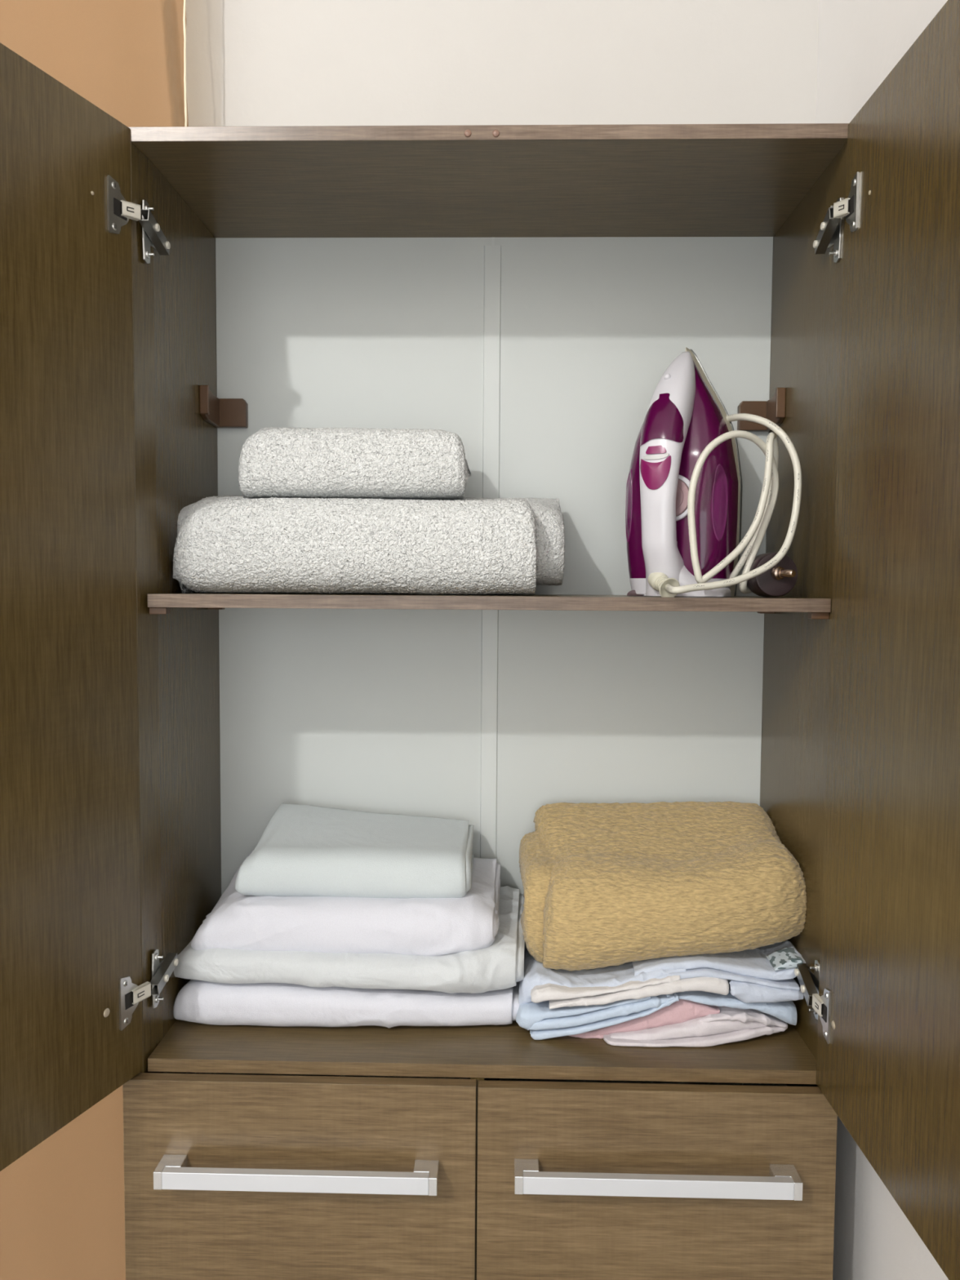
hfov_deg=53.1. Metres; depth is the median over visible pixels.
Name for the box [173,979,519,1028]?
sheet
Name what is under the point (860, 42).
wall
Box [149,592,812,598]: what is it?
shelf
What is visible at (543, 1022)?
linens
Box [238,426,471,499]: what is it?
hand towel
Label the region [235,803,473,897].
sheet
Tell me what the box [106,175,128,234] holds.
hinge
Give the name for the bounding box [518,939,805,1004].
linens
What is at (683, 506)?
iron
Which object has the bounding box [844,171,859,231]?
hinge
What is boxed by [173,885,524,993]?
sheet
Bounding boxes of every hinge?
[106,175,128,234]
[119,976,138,1031]
[819,988,831,1044]
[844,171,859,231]
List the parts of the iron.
tank lid, water tank, handle, cord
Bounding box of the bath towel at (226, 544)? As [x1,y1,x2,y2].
[173,495,564,594]
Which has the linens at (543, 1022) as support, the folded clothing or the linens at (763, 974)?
the folded clothing
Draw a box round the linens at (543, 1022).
[515,991,797,1039]
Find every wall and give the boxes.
[186,0,819,126]
[816,0,948,1279]
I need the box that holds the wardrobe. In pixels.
[0,0,959,1279]
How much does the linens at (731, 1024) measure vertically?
0.037 m
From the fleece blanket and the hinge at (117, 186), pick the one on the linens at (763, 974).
the fleece blanket
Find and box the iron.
[625,346,801,597]
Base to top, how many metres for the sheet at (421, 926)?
0.099 m
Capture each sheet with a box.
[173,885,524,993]
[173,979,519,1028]
[191,849,500,955]
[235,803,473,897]
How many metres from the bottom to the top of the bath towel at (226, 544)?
0.151 m
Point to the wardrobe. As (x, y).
(171, 296)
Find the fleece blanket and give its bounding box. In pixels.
[518,801,806,971]
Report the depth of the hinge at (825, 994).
1.05 m
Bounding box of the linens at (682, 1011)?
[568,999,719,1038]
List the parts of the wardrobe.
door, hinge arm, hinge plate, hinge arm, hinge plate, handle post, panel, drawer, handle post, panel, panel, handle post, drawer, handle post, panel, hinge arm, hinge plate, hinge arm, hinge plate, door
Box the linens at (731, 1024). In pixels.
[603,1006,787,1047]
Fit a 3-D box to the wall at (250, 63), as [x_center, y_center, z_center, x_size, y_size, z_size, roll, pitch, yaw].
[-0.859,-0.362,1.432,2.846,3.150,0.100,0,3,1]
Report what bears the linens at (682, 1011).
on the linens at (731, 1024)

